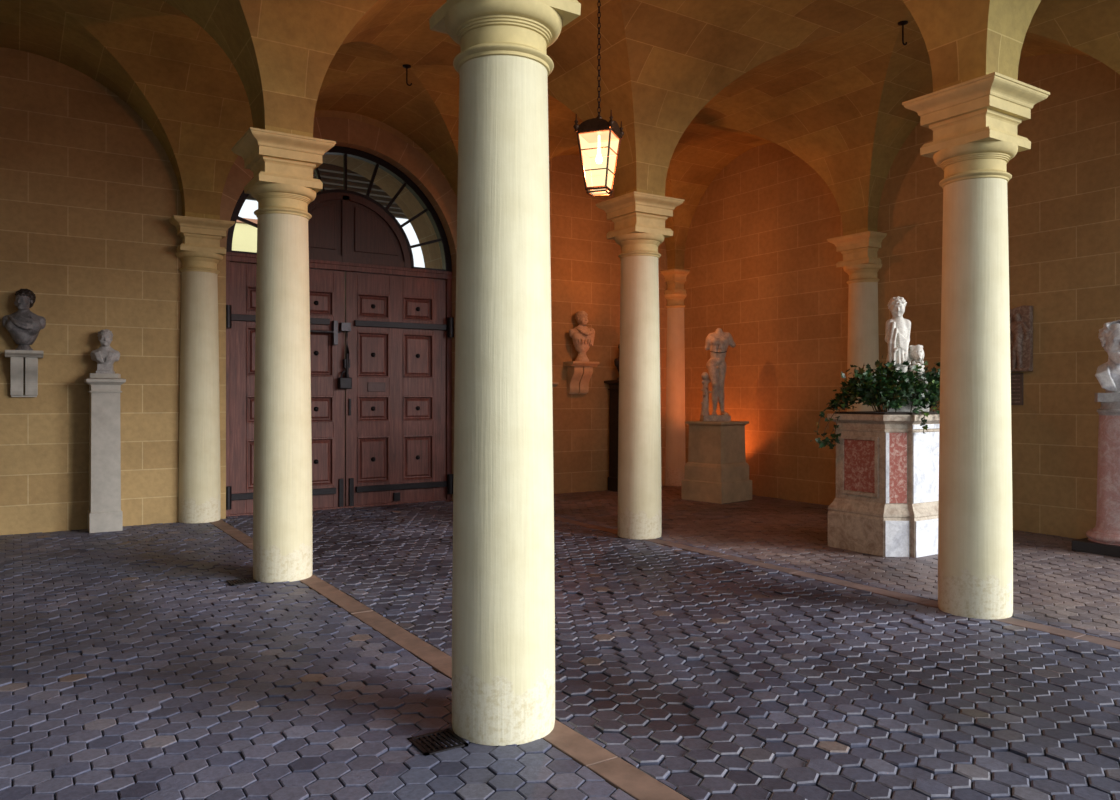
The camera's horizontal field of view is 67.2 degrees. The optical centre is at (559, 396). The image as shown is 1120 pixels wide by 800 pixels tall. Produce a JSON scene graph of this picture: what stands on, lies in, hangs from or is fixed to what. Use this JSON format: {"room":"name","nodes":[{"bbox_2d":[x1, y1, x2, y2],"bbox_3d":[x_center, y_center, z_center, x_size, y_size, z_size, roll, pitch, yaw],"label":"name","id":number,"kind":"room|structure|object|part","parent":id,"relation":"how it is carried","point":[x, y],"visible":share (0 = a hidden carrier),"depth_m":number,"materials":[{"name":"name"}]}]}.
{"room":"vaulted entrance hall","nodes":[
{"label":"vaulted entrance hall","id":0,"kind":"room"},
{"bbox_2d":[0,47,666,534],"bbox_3d":[-4.931,-1.430,11.286,17.000,6.150,1.150,0,0,-33],"label":"wall","id":1,"kind":"structure","parent":0,"point":[89,193],"depth_m":10.33,"materials":[{"name":"stone"}]},
{"bbox_2d":[5,350,43,396],"bbox_3d":[-6.132,-0.255,9.645,0.370,0.530,0.300,0,0,-33],"label":"wall bracket","id":2,"kind":"object","parent":1,"relation":"attached to","point":[16,357],"visible":1,"depth_m":9.63,"materials":[{"name":"stone"}]},
{"bbox_2d":[2,289,45,349],"bbox_3d":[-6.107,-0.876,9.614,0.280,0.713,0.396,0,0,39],"label":"bust","id":3,"kind":"object","parent":2,"relation":"on","point":[23,325],"visible":0.99,"depth_m":9.55,"materials":[{"name":"grey stone"}]},
{"bbox_2d":[2,315,45,329],"bbox_3d":[-6.093,-0.836,9.567,0.428,0.168,0.194,0,0,-25],"label":"drapery","id":4,"kind":"object","parent":3,"relation":"hanging from","point":[10,322],"depth_m":9.53,"materials":[{"name":"grey stone"}]},
{"bbox_2d":[5,350,43,357],"bbox_3d":[-6.132,-0.482,9.645,0.370,0.075,0.300,0,0,-33],"label":"shelf","id":5,"kind":"object","parent":2,"relation":"attached to","point":[8,353],"depth_m":9.54,"materials":[{"name":"stone"}]},
{"bbox_2d":[246,163,407,218],"bbox_3d":[-5.290,-3.705,13.680,11.000,0.300,3.240,0,0,-33],"label":"porch roof","id":6,"kind":"structure","parent":1,"relation":"attached to","point":[331,175],"depth_m":14.28,"materials":[{"name":"paint"}]},
{"bbox_2d":[220,117,456,256],"bbox_3d":[-2.933,-2.897,11.879,3.577,2.004,0.025,0,0,-33],"label":"trim","id":7,"kind":"structure","parent":1,"relation":"attached to","point":[340,130],"depth_m":12.05,"materials":[{"name":"stone"}]},
{"bbox_2d":[226,146,451,271],"bbox_3d":[-3.076,-2.735,12.064,3.320,1.660,0.120,0,0,-33],"label":"window","id":8,"kind":"structure","parent":1,"relation":"in","point":[382,164],"depth_m":12.39,"materials":[{"name":"black metal"}]},
{"bbox_2d":[226,192,453,516],"bbox_3d":[-3.070,-0.645,12.054,3.330,4.520,0.264,0,0,-33],"label":"door","id":9,"kind":"structure","parent":1,"relation":"in","point":[382,327],"depth_m":12.18,"materials":[{"name":"red wood"}]},
{"bbox_3d":[-4.008,0.920,11.446,0.485,0.670,0.044,0,0,-33],"label":"panel","id":10,"kind":"part","parent":9,"relation":"part of","materials":[{"name":"red wood"}]},
{"bbox_3d":[-4.008,0.180,11.446,0.485,0.370,0.044,0,0,-33],"label":"panel","id":11,"kind":"part","parent":9,"relation":"part of","materials":[{"name":"red wood"}]},
{"bbox_3d":[-4.008,-0.605,11.446,0.485,0.660,0.044,0,0,-33],"label":"panel","id":12,"kind":"part","parent":9,"relation":"part of","materials":[{"name":"red wood"}]},
{"bbox_3d":[-4.008,-1.310,11.446,0.485,0.350,0.044,0,0,-33],"label":"panel","id":13,"kind":"part","parent":9,"relation":"part of","materials":[{"name":"red wood"}]},
{"bbox_3d":[-3.420,-1.310,11.827,0.485,0.350,0.044,0,0,-33],"label":"panel","id":14,"kind":"part","parent":9,"relation":"part of","materials":[{"name":"red wood"}]},
{"bbox_3d":[-3.463,-2.404,11.799,0.658,0.638,0.025,0,0,-33],"label":"tympanum panel","id":15,"kind":"part","parent":9,"relation":"part of","materials":[{"name":"brown wood"}]},
{"bbox_3d":[-3.420,-0.605,11.827,0.485,0.660,0.044,0,0,-33],"label":"panel","id":16,"kind":"part","parent":9,"relation":"part of","materials":[{"name":"red wood"}]},
{"bbox_3d":[-3.420,0.180,11.827,0.485,0.370,0.044,0,0,-33],"label":"panel","id":17,"kind":"part","parent":9,"relation":"part of","materials":[{"name":"red wood"}]},
{"bbox_3d":[-3.420,0.920,11.827,0.485,0.670,0.044,0,0,-33],"label":"panel","id":18,"kind":"part","parent":9,"relation":"part of","materials":[{"name":"red wood"}]},
{"bbox_3d":[-3.007,0.155,12.067,0.030,0.240,0.030,0,0,-33],"label":"pull handle","id":19,"kind":"part","parent":9,"relation":"part of","materials":[{"name":"black metal"}]},
{"bbox_3d":[-2.719,0.920,12.280,0.485,0.670,0.044,0,0,-33],"label":"panel","id":20,"kind":"part","parent":9,"relation":"part of","materials":[{"name":"red wood"}]},
{"bbox_3d":[-2.719,0.180,12.280,0.485,0.370,0.044,0,0,-33],"label":"panel","id":21,"kind":"part","parent":9,"relation":"part of","materials":[{"name":"red wood"}]},
{"bbox_3d":[-2.719,-0.605,12.280,0.485,0.660,0.044,0,0,-33],"label":"panel","id":22,"kind":"part","parent":9,"relation":"part of","materials":[{"name":"red wood"}]},
{"bbox_3d":[-2.719,-1.310,12.280,0.485,0.350,0.044,0,0,-33],"label":"panel","id":23,"kind":"part","parent":9,"relation":"part of","materials":[{"name":"red wood"}]},
{"bbox_3d":[-2.676,-2.404,12.308,0.658,0.638,0.025,0,0,-33],"label":"tympanum panel","id":24,"kind":"part","parent":9,"relation":"part of","materials":[{"name":"brown wood"}]},
{"bbox_3d":[-2.671,-0.135,12.294,0.270,0.140,0.012,0,0,-33],"label":"letter plate","id":25,"kind":"part","parent":9,"relation":"part of","materials":[{"name":"brown metal"}]},
{"bbox_3d":[-2.131,0.920,12.661,0.485,0.670,0.044,0,0,-33],"label":"panel","id":26,"kind":"part","parent":9,"relation":"part of","materials":[{"name":"red wood"}]},
{"bbox_3d":[-2.131,0.180,12.661,0.485,0.370,0.044,0,0,-33],"label":"panel","id":27,"kind":"part","parent":9,"relation":"part of","materials":[{"name":"red wood"}]},
{"bbox_3d":[-2.131,-0.605,12.661,0.485,0.660,0.044,0,0,-33],"label":"panel","id":28,"kind":"part","parent":9,"relation":"part of","materials":[{"name":"red wood"}]},
{"bbox_3d":[-2.131,-1.310,12.661,0.485,0.350,0.044,0,0,-33],"label":"panel","id":29,"kind":"part","parent":9,"relation":"part of","materials":[{"name":"red wood"}]},
{"bbox_2d":[552,382,558,392],"bbox_3d":[-0.273,0.015,13.438,0.420,0.470,0.300,0,0,-33],"label":"wall bracket","id":30,"kind":"object","parent":1,"relation":"attached to","point":[554,384],"visible":0.2,"depth_m":13.41,"materials":[{"name":"stone"}]},
{"bbox_2d":[552,382,558,386],"bbox_3d":[-0.273,-0.182,13.438,0.420,0.075,0.300,0,0,-33],"label":"shelf","id":31,"kind":"object","parent":30,"relation":"attached to","point":[554,384],"depth_m":13.41,"materials":[{"name":"stone"}]},
{"bbox_2d":[563,361,598,393],"bbox_3d":[0.357,-0.300,13.845,0.520,0.530,0.300,0,0,-33],"label":"wall bracket","id":32,"kind":"object","parent":1,"relation":"attached to","point":[579,373],"visible":1,"depth_m":13.82,"materials":[{"name":"stone"}]},
{"bbox_2d":[563,361,598,366],"bbox_3d":[0.357,-0.527,13.845,0.520,0.075,0.300,0,0,-33],"label":"shelf","id":33,"kind":"object","parent":32,"relation":"attached to","point":[570,363],"depth_m":13.73,"materials":[{"name":"stone"}]},
{"bbox_2d":[569,311,594,361],"bbox_3d":[0.367,-0.986,13.807,0.428,0.842,0.290,0,0,2],"label":"bust","id":34,"kind":"object","parent":32,"relation":"on","point":[582,336],"visible":0.99,"depth_m":13.74,"materials":[{"name":"stone"}]},
{"bbox_2d":[574,327,593,345],"bbox_3d":[0.411,-0.977,13.752,0.387,0.322,0.196,0,0,-23],"label":"drapery","id":35,"kind":"object","parent":34,"relation":"hanging from","point":[583,336],"depth_m":13.72,"materials":[{"name":"stone"}]},
{"bbox_2d":[0,486,1119,799],"bbox_3d":[-1.630,1.603,6.186,17.200,0.045,14.200,0,0,-33],"label":"floor","id":36,"kind":"structure","parent":0,"point":[131,667],"depth_m":4.97,"materials":[{"name":"grey stone pavers"},{"name":"brown stone"}]},
{"bbox_2d":[84,378,125,532],"bbox_3d":[-5.420,0.690,10.035,0.410,1.810,0.410,0,0,-33],"label":"pedestal","id":37,"kind":"object","parent":36,"relation":"on","point":[104,514],"visible":1,"depth_m":9.90,"materials":[{"name":"stone"}]},
{"bbox_2d":[90,329,120,377],"bbox_3d":[-5.431,-0.510,10.069,0.316,0.591,0.229,0,0,-21],"label":"bust","id":38,"kind":"object","parent":37,"relation":"on","point":[105,356],"visible":1,"depth_m":10.00,"materials":[{"name":"stone"}]},
{"bbox_2d":[94,351,114,361],"bbox_3d":[-5.417,-0.490,10.033,0.223,0.179,0.150,0,0,-21],"label":"drapery","id":39,"kind":"object","parent":38,"relation":"hanging from","point":[99,356],"depth_m":9.99,"materials":[{"name":"grey stone"}]},
{"bbox_2d":[169,215,234,522],"bbox_3d":[-4.521,-0.312,10.652,0.720,3.815,0.360,0,0,-33],"label":"column","id":40,"kind":"structure","parent":36,"relation":"on","point":[200,252],"depth_m":10.60,"materials":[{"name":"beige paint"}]},
{"bbox_3d":[-4.521,-2.127,10.652,0.720,0.185,0.360,0,0,-33],"label":"cornice","id":41,"kind":"part","parent":40,"relation":"part of","materials":[{"name":"stone"}]},
{"bbox_2d":[226,577,257,585],"bbox_3d":[-2.727,1.601,7.227,0.210,0.030,0.210,0,0,-33],"label":"drain grate","id":42,"kind":"object","parent":36,"relation":"on","point":[234,582],"visible":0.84,"depth_m":7.21,"materials":[{"name":"black metal"}]},
{"bbox_2d":[231,127,335,582],"bbox_3d":[-2.445,-0.312,7.445,0.720,3.815,0.720,0,0,-33],"label":"column","id":43,"kind":"structure","parent":36,"relation":"on","point":[282,165],"depth_m":7.24,"materials":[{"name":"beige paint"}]},
{"bbox_3d":[-2.445,-2.127,7.445,0.720,0.185,0.720,0,0,-33],"label":"cornice","id":44,"kind":"part","parent":43,"relation":"part of","materials":[{"name":"stone"}]},
{"bbox_2d":[407,728,467,755],"bbox_3d":[-0.562,1.601,3.876,0.210,0.030,0.210,0,0,-33],"label":"drain grate","id":45,"kind":"object","parent":36,"relation":"on","point":[426,744],"visible":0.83,"depth_m":3.87,"materials":[{"name":"black metal"}]},
{"bbox_2d":[209,519,688,799],"bbox_3d":[-1.220,1.609,5.856,0.172,0.033,11.994,0,0,-33],"label":"trim","id":46,"kind":"structure","parent":36,"relation":"in","point":[614,770],"depth_m":4.00,"materials":[{"name":"stone"}]},
{"bbox_2d":[429,0,580,745],"bbox_3d":[-0.272,-0.312,4.087,0.720,3.815,0.720,0,0,-33],"label":"column","id":47,"kind":"structure","parent":36,"relation":"on","point":[503,581],"depth_m":3.88,"materials":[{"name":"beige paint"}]},
{"bbox_2d":[604,380,618,491],"bbox_3d":[1.094,0.660,14.197,0.500,1.870,0.500,0,0,-33],"label":"pedestal","id":48,"kind":"object","parent":36,"relation":"on","point":[613,384],"visible":0.28,"depth_m":14.14,"materials":[{"name":"black stone"}]},
{"bbox_2d":[614,344,619,379],"bbox_3d":[1.094,-0.599,14.197,0.397,0.648,0.271,0,0,-33],"label":"bust","id":49,"kind":"object","parent":48,"relation":"on","point":[616,361],"visible":0.16,"depth_m":14.10,"materials":[{"name":"brown metal"}]},
{"bbox_2d":[596,191,684,539],"bbox_3d":[0.913,-0.312,9.618,0.720,3.815,0.720,0,0,-33],"label":"column","id":50,"kind":"structure","parent":36,"relation":"on","point":[639,218],"depth_m":9.42,"materials":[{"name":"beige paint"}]},
{"bbox_3d":[0.913,-2.127,9.618,0.720,0.185,0.720,0,0,-33],"label":"cornice","id":51,"kind":"part","parent":50,"relation":"part of","materials":[{"name":"stone"}]},
{"bbox_2d":[661,269,689,485],"bbox_3d":[2.044,-0.312,14.901,0.360,3.815,0.360,0,0,-33],"label":"column","id":52,"kind":"structure","parent":36,"relation":"on","point":[675,294],"depth_m":14.93,"materials":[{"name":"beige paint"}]},
{"bbox_3d":[2.044,-2.127,14.901,0.360,0.185,0.360,0,0,-33],"label":"cornice","id":53,"kind":"part","parent":52,"relation":"part of","materials":[{"name":"stone"}]},
{"bbox_2d":[681,421,751,503],"bbox_3d":[2.429,0.990,13.018,0.770,1.210,0.770,0,0,-42],"label":"pedestal","id":54,"kind":"object","parent":36,"relation":"on","point":[716,468],"visible":0.94,"depth_m":12.78,"materials":[{"name":"stone"}]},
{"bbox_2d":[700,328,735,420],"bbox_3d":[2.447,-0.333,12.959,0.530,1.436,0.350,0,0,-1],"label":"statue","id":55,"kind":"object","parent":54,"relation":"on","point":[717,342],"visible":1,"depth_m":12.91,"materials":[{"name":"grey stone"}]},
{"bbox_2d":[554,516,1119,649],"bbox_3d":[1.957,1.609,7.912,0.172,0.032,11.994,0,0,-33],"label":"trim","id":56,"kind":"structure","parent":36,"relation":"in","point":[1060,632],"depth_m":7.02,"materials":[{"name":"stone"}]},
{"bbox_2d":[827,231,886,411],"bbox_3d":[4.120,-0.312,11.694,0.360,3.815,0.720,0,0,-33],"label":"column","id":57,"kind":"structure","parent":36,"relation":"on","point":[860,261],"depth_m":11.60,"materials":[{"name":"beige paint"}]},
{"bbox_3d":[4.120,-2.127,11.694,0.360,0.185,0.720,0,0,-33],"label":"cornice","id":58,"kind":"part","parent":57,"relation":"part of","materials":[{"name":"stone"}]},
{"bbox_2d":[827,411,939,557],"bbox_3d":[3.653,0.880,8.937,1.364,1.430,0.907,0,0,-33],"label":"pedestal","id":59,"kind":"object","parent":36,"relation":"on","point":[886,502],"visible":0.71,"depth_m":8.47,"materials":[{"name":"beige stone"}]},
{"bbox_3d":[2.967,0.715,8.839,0.018,0.610,0.040,0,0,-33],"label":"panel frame","id":60,"kind":"part","parent":59,"relation":"part of","materials":[{"name":"beige stone"}]},
{"bbox_3d":[3.081,0.429,8.663,0.018,0.037,0.380,0,0,-33],"label":"panel frame","id":61,"kind":"part","parent":59,"relation":"part of","materials":[{"name":"beige stone"}]},
{"bbox_3d":[3.081,1.002,8.663,0.018,0.037,0.380,0,0,-33],"label":"panel frame","id":62,"kind":"part","parent":59,"relation":"part of","materials":[{"name":"beige stone"}]},
{"bbox_3d":[3.086,0.715,8.666,0.006,0.530,0.380,0,0,-33],"label":"red panel","id":63,"kind":"part","parent":59,"relation":"part of","materials":[{"name":"stone"}]},
{"bbox_2d":[810,356,939,448],"bbox_3d":[3.536,0.051,8.823,1.721,1.004,1.011,0,0,-35],"label":"ivy","id":64,"kind":"object","parent":59,"relation":"in","point":[878,387],"visible":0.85,"depth_m":8.65,"materials":[{"name":"green plant"}]},
{"bbox_3d":[3.195,0.715,8.487,0.018,0.610,0.040,0,0,-33],"label":"panel frame","id":65,"kind":"part","parent":59,"relation":"part of","materials":[{"name":"beige stone"}]},
{"bbox_3d":[3.348,1.415,8.355,0.235,0.360,0.010,0,0,2],"label":"white panel","id":66,"kind":"part","parent":59,"relation":"part of","materials":[{"name":"stone"}]},
{"bbox_3d":[3.381,0.717,8.413,0.177,0.707,0.010,0,0,-1],"label":"red panel","id":67,"kind":"part","parent":59,"relation":"part of","materials":[{"name":"stone"}]},
{"bbox_2d":[877,296,928,411],"bbox_3d":[3.658,-0.447,8.917,0.490,1.225,0.345,0,0,1],"label":"statue","id":68,"kind":"object","parent":59,"relation":"on","point":[897,331],"visible":0.66,"depth_m":8.83,"materials":[{"name":"white stone"}]},
{"bbox_3d":[3.864,0.307,8.610,0.840,0.047,0.010,0,0,-33],"label":"white panel","id":69,"kind":"part","parent":59,"relation":"part of","materials":[{"name":"stone"}]},
{"bbox_3d":[3.865,0.717,8.610,0.824,0.707,0.012,0,0,-33],"label":"white panel","id":70,"kind":"part","parent":59,"relation":"part of","materials":[{"name":"stone"}]},
{"bbox_3d":[3.896,1.415,8.561,0.910,0.360,0.012,0,0,-33],"label":"white panel","id":71,"kind":"part","parent":59,"relation":"part of","materials":[{"name":"stone"}]},
{"bbox_2d":[902,72,1049,619],"bbox_3d":[3.086,-0.312,6.261,0.720,3.815,0.720,0,0,-33],"label":"column","id":72,"kind":"structure","parent":36,"relation":"on","point":[974,123],"depth_m":6.06,"materials":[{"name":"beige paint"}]},
{"bbox_3d":[3.086,-2.127,6.261,0.720,0.185,0.720,0,0,-33],"label":"cornice","id":73,"kind":"part","parent":72,"relation":"part of","materials":[{"name":"stone"}]},
{"bbox_2d":[1072,402,1119,556],"bbox_3d":[5.734,0.828,8.611,0.640,1.535,0.640,0,0,-33],"label":"pedestal","id":74,"kind":"object","parent":36,"relation":"on","point":[1104,538],"visible":0.98,"depth_m":8.52,"materials":[{"name":"pink stone"}]},
{"bbox_2d":[1095,320,1119,401],"bbox_3d":[5.714,-0.361,8.614,0.407,0.843,0.387,0,0,32],"label":"bust","id":75,"kind":"object","parent":74,"relation":"on","point":[1107,374],"visible":1,"depth_m":8.55,"materials":[{"name":"grey stone"}]},
{"bbox_2d":[1095,362,1116,390],"bbox_3d":[5.685,-0.205,8.575,0.408,0.303,0.214,0,0,27],"label":"drapery","id":76,"kind":"object","parent":75,"relation":"hanging from","point":[1106,373],"depth_m":8.56,"materials":[{"name":"white stone"}]},
{"bbox_2d":[0,0,1119,269],"bbox_3d":[-1.359,-3.362,5.766,17.000,2.285,13.000,0,0,-33],"label":"ceiling","id":77,"kind":"structure","parent":0,"point":[693,86],"depth_m":9.34,"materials":[{"name":"stone"}]},
{"bbox_2d":[402,64,411,85],"bbox_3d":[-1.853,-3.890,10.211,0.109,0.249,0.109,0,0,12],"label":"ceiling hook","id":78,"kind":"object","parent":77,"relation":"attached to","point":[406,66],"visible":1,"depth_m":10.20,"materials":[{"name":"black metal"}]},
{"bbox_2d":[573,0,623,196],"bbox_3d":[0.320,-2.825,6.853,0.340,2.363,0.340,0,0,20],"label":"lantern","id":79,"kind":"object","parent":77,"relation":"hanging from","point":[594,130],"visible":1,"depth_m":6.81,"materials":[{"name":"brown metal"}]},
{"bbox_3d":[0.320,-1.886,6.853,0.296,0.485,0.296,0,0,20],"label":"frame","id":80,"kind":"part","parent":79,"relation":"part of","materials":[{"name":"brown metal"}]},
{"bbox_3d":[0.320,-3.123,6.853,0.024,1.733,0.024,0,0,-24],"label":"chain","id":81,"kind":"part","parent":79,"relation":"part of","materials":[{"name":"black metal"}]},
{"bbox_3d":[0.320,-2.012,6.853,0.058,0.245,0.060,0,0,20],"label":"bulb","id":82,"kind":"part","parent":79,"relation":"part of","materials":[{"name":"white glass"}]},
{"bbox_2d":[898,20,907,44],"bbox_3d":[3.678,-3.890,9.026,0.109,0.249,0.109,0,0,12],"label":"ceiling hook","id":83,"kind":"object","parent":77,"relation":"attached to","point":[901,23],"visible":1,"depth_m":9.02,"materials":[{"name":"black metal"}]},
{"bbox_2d":[684,54,1119,538],"bbox_3d":[5.512,-1.430,10.335,0.500,6.150,11.795,0,0,-33],"label":"wall","id":84,"kind":"structure","parent":0,"point":[761,262],"depth_m":11.16,"materials":[{"name":"beige stone"}]},
{"bbox_2d":[1011,373,1022,404],"bbox_3d":[5.320,-0.085,10.148,0.031,0.380,0.520,0,0,-33],"label":"tablet","id":85,"kind":"object","parent":84,"relation":"attached to","point":[1016,378],"visible":0.24,"depth_m":9.97,"materials":[{"name":"brown stone"}]},
{"bbox_2d":[1010,305,1032,371],"bbox_3d":[5.272,-0.677,10.130,0.123,0.775,0.773,0,0,-33],"label":"relief panel","id":86,"kind":"object","parent":84,"relation":"attached to","point":[1021,318],"visible":0.39,"depth_m":9.87,"materials":[{"name":"brown stone"}]},
{"label":"outside","id":87,"kind":"structure","parent":0,"visible":0},
{"bbox_3d":[-0.272,1.761,4.087,120.000,0.268,120.000,0,0,-33],"label":"ground","id":88,"kind":"structure","parent":87,"visible":0},
{"bbox_2d":[232,218,256,252],"bbox_3d":[-12.862,-1.230,18.571,13.200,6.250,4.120,0,0,-33],"label":"house","id":89,"kind":"structure","parent":88,"relation":"on","point":[244,235],"depth_m":19.73,"materials":[{"name":"ceramic"}]}
]}

